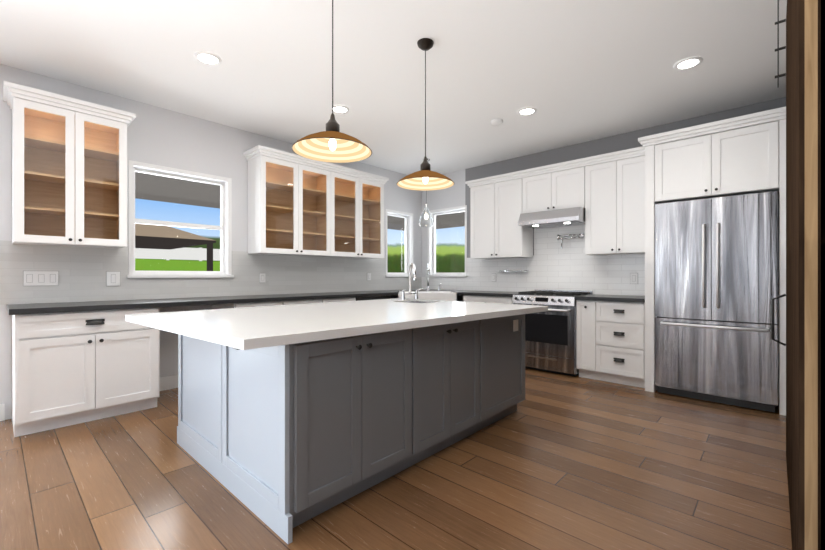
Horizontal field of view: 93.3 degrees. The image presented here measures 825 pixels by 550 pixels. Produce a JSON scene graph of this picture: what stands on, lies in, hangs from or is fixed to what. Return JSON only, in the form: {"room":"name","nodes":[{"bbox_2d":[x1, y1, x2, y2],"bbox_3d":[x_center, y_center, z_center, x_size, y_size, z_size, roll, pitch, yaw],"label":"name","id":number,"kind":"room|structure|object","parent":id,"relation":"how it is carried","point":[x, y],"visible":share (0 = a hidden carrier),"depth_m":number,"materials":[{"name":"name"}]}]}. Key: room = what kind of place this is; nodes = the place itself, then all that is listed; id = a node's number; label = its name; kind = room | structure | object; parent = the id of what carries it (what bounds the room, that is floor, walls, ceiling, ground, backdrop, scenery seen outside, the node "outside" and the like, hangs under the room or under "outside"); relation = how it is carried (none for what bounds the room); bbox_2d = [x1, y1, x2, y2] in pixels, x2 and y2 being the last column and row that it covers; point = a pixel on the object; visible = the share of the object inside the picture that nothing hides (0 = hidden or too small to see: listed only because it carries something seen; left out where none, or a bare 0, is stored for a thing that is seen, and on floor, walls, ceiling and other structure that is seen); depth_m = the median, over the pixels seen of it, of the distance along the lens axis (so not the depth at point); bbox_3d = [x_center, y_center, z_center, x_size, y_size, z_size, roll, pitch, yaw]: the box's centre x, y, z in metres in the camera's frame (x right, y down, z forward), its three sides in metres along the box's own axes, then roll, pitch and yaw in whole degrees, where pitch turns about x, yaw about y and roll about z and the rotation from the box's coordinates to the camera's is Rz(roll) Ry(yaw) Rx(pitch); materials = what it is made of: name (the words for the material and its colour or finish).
{"room":"kitchen","nodes":[
{"label":"kitchen","id":0,"kind":"room"},
{"bbox_2d":[0,64,421,420],"bbox_3d":[-3.087,-0.263,3.337,0.165,2.813,9.686,0,0,43],"label":"wall","id":1,"kind":"structure","parent":0,"point":[156,135],"depth_m":3.93,"materials":[{"name":"grey paint"}]},
{"bbox_2d":[23,271,58,285],"bbox_3d":[-3.078,0.025,3.228,0.011,0.119,0.210,0,0,43],"label":"switch plate","id":2,"kind":"object","parent":1,"relation":"attached to","point":[40,278],"visible":1,"depth_m":3.22,"materials":[{"name":"white plastic"}]},
{"bbox_2d":[3,81,135,247],"bbox_3d":[-2.826,-0.831,3.237,0.379,1.160,0.795,0,0,43],"label":"upper cabinet","id":3,"kind":"object","parent":1,"relation":"attached to","point":[69,171],"visible":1,"depth_m":3.20,"materials":[{"name":"white wood"}]},
{"bbox_2d":[106,271,119,285],"bbox_3d":[-2.751,0.029,3.580,0.010,0.136,0.106,0,0,43],"label":"electrical outlet plate","id":4,"kind":"object","parent":1,"relation":"attached to","point":[112,278],"visible":1,"depth_m":3.58,"materials":[{"name":"white plastic"}]},
{"bbox_2d":[127,160,233,277],"bbox_3d":[-2.393,-0.533,4.056,0.165,1.111,0.981,0,0,43],"label":"window","id":5,"kind":"structure","parent":1,"relation":"in","point":[225,226],"depth_m":4.07,"materials":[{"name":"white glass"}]},
{"bbox_2d":[259,273,264,282],"bbox_3d":[-1.781,0.029,4.624,0.010,0.116,0.076,0,0,43],"label":"electrical outlet plate","id":6,"kind":"object","parent":1,"relation":"attached to","point":[261,277],"visible":1,"depth_m":4.62,"materials":[{"name":"white plastic"}]},
{"bbox_2d":[247,149,334,256],"bbox_3d":[-1.451,-0.801,4.747,0.322,1.100,0.979,0,0,43],"label":"upper cabinet","id":7,"kind":"object","parent":1,"relation":"attached to","point":[298,205],"depth_m":4.70,"materials":[{"name":"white wood"}]},
{"bbox_2d":[335,169,386,258],"bbox_3d":[-0.862,-0.801,5.381,0.322,1.100,0.980,0,0,43],"label":"upper cabinet","id":8,"kind":"object","parent":1,"relation":"attached to","point":[359,201],"depth_m":5.50,"materials":[{"name":"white wood"}]},
{"bbox_2d":[367,273,370,280],"bbox_3d":[-0.651,0.019,5.840,0.010,0.116,0.076,0,0,43],"label":"electrical outlet plate","id":9,"kind":"object","parent":1,"relation":"attached to","point":[368,276],"visible":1,"depth_m":5.84,"materials":[{"name":"white plastic"}]},
{"bbox_2d":[385,209,412,276],"bbox_3d":[-0.241,-0.511,6.371,0.165,1.066,0.661,0,0,43],"label":"window","id":10,"kind":"structure","parent":1,"relation":"in","point":[408,235],"depth_m":6.55,"materials":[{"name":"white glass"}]},
{"bbox_2d":[0,0,786,174],"bbox_3d":[0.024,-1.709,0.343,8.800,0.080,9.836,0,0,43],"label":"ceiling","id":11,"kind":"structure","parent":0,"point":[572,72],"depth_m":3.06,"materials":[{"name":"white paint"}]},
{"bbox_2d":[194,51,221,65],"bbox_3d":[-1.569,-1.663,2.987,0.190,0.011,0.190,0,0,43],"label":"recessed light","id":12,"kind":"object","parent":11,"relation":"in","point":[207,58],"visible":0.98,"depth_m":2.98,"materials":[{"name":"white plastic"}]},
{"bbox_2d":[292,0,371,162],"bbox_3d":[-0.420,-1.160,2.051,0.415,1.014,0.415,0,0,43],"label":"pendant light","id":13,"kind":"object","parent":11,"relation":"hanging from","point":[332,143],"visible":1,"depth_m":2.11,"materials":[{"name":"brown metal"}]},
{"bbox_2d":[330,105,349,113],"bbox_3d":[-0.727,-1.663,3.902,0.190,0.011,0.190,0,0,43],"label":"recessed light","id":14,"kind":"object","parent":11,"relation":"in","point":[340,109],"visible":0.88,"depth_m":3.90,"materials":[{"name":"white plastic"}]},
{"bbox_2d":[397,38,454,190],"bbox_3d":[0.093,-1.160,2.791,0.415,1.014,0.415,0,0,43],"label":"pendant light","id":15,"kind":"object","parent":11,"relation":"hanging from","point":[424,178],"visible":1,"depth_m":2.79,"materials":[{"name":"brown metal"}]},
{"bbox_2d":[419,158,432,227],"bbox_3d":[0.198,-1.181,5.599,0.210,0.971,0.210,0,0,43],"label":"pendant light","id":16,"kind":"object","parent":11,"relation":"hanging from","point":[426,210],"visible":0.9,"depth_m":5.58,"materials":[{"name":"clear glass"}]},
{"bbox_2d":[491,119,502,125],"bbox_3d":[0.911,-1.651,4.204,0.130,0.033,0.130,0,0,43],"label":"smoke detector","id":17,"kind":"object","parent":11,"relation":"attached to","point":[496,122],"visible":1,"depth_m":4.17,"materials":[{"name":"white plastic"}]},
{"bbox_2d":[517,107,536,115],"bbox_3d":[1.161,-1.663,3.950,0.190,0.011,0.190,0,0,43],"label":"recessed light","id":18,"kind":"object","parent":11,"relation":"in","point":[525,111],"visible":1,"depth_m":3.95,"materials":[{"name":"white plastic"}]},
{"bbox_2d":[674,56,702,69],"bbox_3d":[2.164,-1.663,3.058,0.190,0.011,0.190,0,0,43],"label":"recessed light","id":19,"kind":"object","parent":11,"relation":"in","point":[688,63],"visible":1,"depth_m":3.05,"materials":[{"name":"white plastic"}]},
{"bbox_2d":[0,368,791,549],"bbox_3d":[0.024,1.184,0.343,8.800,0.080,9.836,0,0,43],"label":"floor","id":20,"kind":"structure","parent":0,"point":[555,461],"depth_m":2.09,"materials":[{"name":"brown wood"}]},
{"bbox_2d":[12,307,159,436],"bbox_3d":[-2.664,0.708,3.206,0.640,0.872,0.870,0,0,43],"label":"base cabinet","id":21,"kind":"object","parent":20,"relation":"on","point":[70,368],"visible":0.96,"depth_m":2.96,"materials":[{"name":"white wood"}]},
{"bbox_2d":[211,298,330,308],"bbox_3d":[-1.586,0.708,4.388,0.610,0.872,1.070,0,0,43],"label":"base cabinet","id":22,"kind":"object","parent":20,"relation":"on","point":[243,305],"depth_m":4.09,"materials":[{"name":"white wood"}]},
{"bbox_2d":[7,289,644,314],"bbox_3d":[-0.243,0.250,3.704,3.512,0.040,4.956,0,0,43],"label":"countertop","id":23,"kind":"structure","parent":22,"relation":"on","point":[20,309],"depth_m":3.79,"materials":[{"name":"stone"}]},
{"bbox_2d":[398,291,456,300],"bbox_3d":[0.199,0.362,5.587,0.800,0.253,0.485,0,0,-2],"label":"farmhouse sink","id":24,"kind":"object","parent":23,"relation":"in","point":[440,295],"visible":0.35,"depth_m":5.35,"materials":[{"name":"white ceramic"}]},
{"bbox_2d":[426,262,440,290],"bbox_3d":[0.289,0.016,5.857,0.202,0.426,0.288,0,0,43],"label":"sink faucet","id":25,"kind":"object","parent":23,"relation":"on","point":[428,271],"visible":1,"depth_m":5.90,"materials":[{"name":"silver metal"}]},
{"bbox_2d":[331,297,355,301],"bbox_3d":[-1.123,0.708,4.886,0.610,0.872,0.570,0,0,43],"label":"base cabinet","id":26,"kind":"object","parent":20,"relation":"on","point":[350,298],"depth_m":4.74,"materials":[{"name":"white wood"}]},
{"bbox_2d":[177,314,524,543],"bbox_3d":[-0.371,0.719,2.885,1.504,0.851,2.362,0,0,43],"label":"base cabinet","id":27,"kind":"object","parent":20,"relation":"on","point":[281,441],"visible":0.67,"depth_m":2.05,"materials":[{"name":"grey wood"}]},
{"bbox_2d":[125,298,547,349],"bbox_3d":[-0.358,0.268,2.814,1.660,0.040,2.502,0,0,43],"label":"countertop","id":28,"kind":"structure","parent":27,"relation":"on","point":[245,328],"depth_m":2.25,"materials":[{"name":"white stone"}]},
{"bbox_2d":[401,263,422,299],"bbox_3d":[0.029,0.060,4.014,0.193,0.375,0.273,0,0,43],"label":"island faucet","id":29,"kind":"object","parent":28,"relation":"on","point":[414,278],"visible":1,"depth_m":4.03,"materials":[{"name":"silver metal"}]},
{"bbox_2d":[355,295,390,300],"bbox_3d":[-0.703,0.708,5.308,0.652,0.872,0.600,0,0,43],"label":"dishwasher","id":30,"kind":"object","parent":20,"relation":"on","point":[372,298],"visible":0.02,"depth_m":5.11,"materials":[{"name":"silver metal"}]},
{"bbox_2d":[463,295,512,303],"bbox_3d":[1.167,0.708,5.337,0.767,0.872,0.640,0,0,43],"label":"base cabinet","id":31,"kind":"object","parent":20,"relation":"on","point":[489,299],"visible":0.08,"depth_m":5.11,"materials":[{"name":"white wood"}]},
{"bbox_2d":[512,289,592,376],"bbox_3d":[1.716,0.666,4.793,0.756,0.955,0.690,0,0,43],"label":"range","id":32,"kind":"object","parent":20,"relation":"on","point":[551,339],"visible":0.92,"depth_m":4.52,"materials":[{"name":"silver metal"}]},
{"bbox_2d":[577,300,644,387],"bbox_3d":[2.263,0.708,4.319,0.672,0.872,0.640,0,0,43],"label":"base cabinet","id":33,"kind":"object","parent":20,"relation":"on","point":[610,341],"visible":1,"depth_m":4.09,"materials":[{"name":"white wood"}]},
{"bbox_2d":[638,106,785,415],"bbox_3d":[2.857,-0.110,3.746,1.066,2.507,0.687,0,0,43],"label":"tall cabinet","id":34,"kind":"object","parent":20,"relation":"on","point":[742,155],"visible":0.9,"depth_m":3.48,"materials":[{"name":"white wood"}]},
{"bbox_2d":[655,191,777,412],"bbox_3d":[2.874,0.225,3.701,0.874,1.838,0.708,0,0,43],"label":"refrigerator","id":35,"kind":"object","parent":20,"relation":"on","point":[716,275],"visible":1,"depth_m":3.45,"materials":[{"name":"metal"}]},
{"bbox_2d":[422,97,785,396],"bbox_3d":[3.318,-0.263,3.888,8.500,2.813,0.158,0,0,43],"label":"wall","id":36,"kind":"structure","parent":0,"point":[551,264],"depth_m":5.12,"materials":[{"name":"white tile"}]},
{"bbox_2d":[426,205,466,276],"bbox_3d":[0.588,-0.538,6.393,0.832,1.121,0.165,0,0,43],"label":"window","id":37,"kind":"structure","parent":36,"relation":"in","point":[432,247],"depth_m":6.55,"materials":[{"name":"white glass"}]},
{"bbox_2d":[469,174,532,258],"bbox_3d":[1.243,-0.774,5.485,0.811,1.055,0.322,0,0,43],"label":"upper cabinet","id":38,"kind":"object","parent":36,"relation":"attached to","point":[495,206],"depth_m":5.33,"materials":[{"name":"white wood"}]},
{"bbox_2d":[499,270,528,271],"bbox_3d":[1.425,-0.062,5.494,0.440,0.023,0.066,0,0,43],"label":"towel rail","id":39,"kind":"object","parent":36,"relation":"attached to","point":[516,270],"visible":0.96,"depth_m":5.42,"materials":[{"name":"silver metal"}]},
{"bbox_2d":[518,207,584,228],"bbox_3d":[1.784,-0.707,4.867,0.756,0.168,0.488,0,0,43],"label":"range hood","id":40,"kind":"object","parent":36,"relation":"attached to","point":[574,216],"visible":0.9,"depth_m":4.69,"materials":[{"name":"silver metal"}]},
{"bbox_2d":[521,162,584,213],"bbox_3d":[1.833,-1.049,4.937,0.790,0.505,0.322,0,0,43],"label":"upper cabinet","id":41,"kind":"object","parent":36,"relation":"attached to","point":[563,187],"depth_m":4.80,"materials":[{"name":"white wood"}]},
{"bbox_2d":[557,233,584,247],"bbox_3d":[1.996,-0.436,4.929,0.313,0.180,0.115,0,0,43],"label":"pot filler","id":42,"kind":"object","parent":36,"relation":"attached to","point":[581,235],"visible":0.96,"depth_m":4.91,"materials":[{"name":"silver metal"}]},
{"bbox_2d":[585,150,644,254],"bbox_3d":[2.372,-0.774,4.437,0.673,1.055,0.322,0,0,43],"label":"upper cabinet","id":43,"kind":"object","parent":36,"relation":"attached to","point":[606,191],"depth_m":4.33,"materials":[{"name":"white wood"}]},
{"bbox_2d":[630,273,637,283],"bbox_3d":[2.552,0.034,4.485,0.081,0.126,0.010,0,0,43],"label":"outlet","id":44,"kind":"object","parent":36,"relation":"attached to","point":[633,278],"visible":1,"depth_m":4.48,"materials":[{"name":"white plastic"}]},
{"bbox_2d":[821,0,824,549],"bbox_3d":[2.300,-0.263,2.187,0.155,2.813,3.736,0,0,43],"label":"wall","id":45,"kind":"structure","parent":0,"point":[822,274],"depth_m":1.30,"materials":[{"name":"brown wood"}]},
{"bbox_2d":[771,0,820,549],"bbox_3d":[1.743,-0.256,1.805,0.122,2.800,1.743,0,0,43],"label":"barn door","id":46,"kind":"structure","parent":45,"relation":"in","point":[802,47],"depth_m":1.16,"materials":[{"name":"brown wood"}]},
{"label":"outside","id":47,"kind":"structure","parent":0,"visible":0},
{"bbox_2d":[135,198,219,270],"bbox_3d":[-21.844,-15.856,27.124,0.001,46.000,70.000,0,0,43],"label":"yard","id":48,"kind":"structure","parent":47,"point":[208,214],"depth_m":30.85,"materials":[{"name":"blue"}]},
{"bbox_2d":[387,226,464,272],"bbox_3d":[19.804,-15.856,20.527,70.000,46.000,13.036,0,0,43],"label":"hills","id":49,"kind":"structure","parent":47,"point":[397,260],"depth_m":44.63,"materials":[{"name":"green plant"}]},
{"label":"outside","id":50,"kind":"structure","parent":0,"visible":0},
{"bbox_2d":[135,223,215,270],"bbox_3d":[-12.013,-0.566,15.668,6.000,3.420,5.600,0,0,43],"label":"pavilion","id":51,"kind":"object","parent":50,"point":[163,240],"depth_m":15.53,"materials":[{"name":"brown wood"}]},
{"bbox_2d":[135,248,219,260],"bbox_3d":[-12.941,-1.181,20.503,0.140,0.750,6.420,0,0,43],"label":"railing","id":52,"kind":"object","parent":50,"point":[182,254],"depth_m":20.84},
{"bbox_2d":[135,172,464,230],"bbox_3d":[-1.374,-0.161,5.670,6.000,2.710,10.436,0,0,43],"label":"soffit","id":53,"kind":"structure","parent":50,"point":[171,185],"depth_m":6.52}
]}

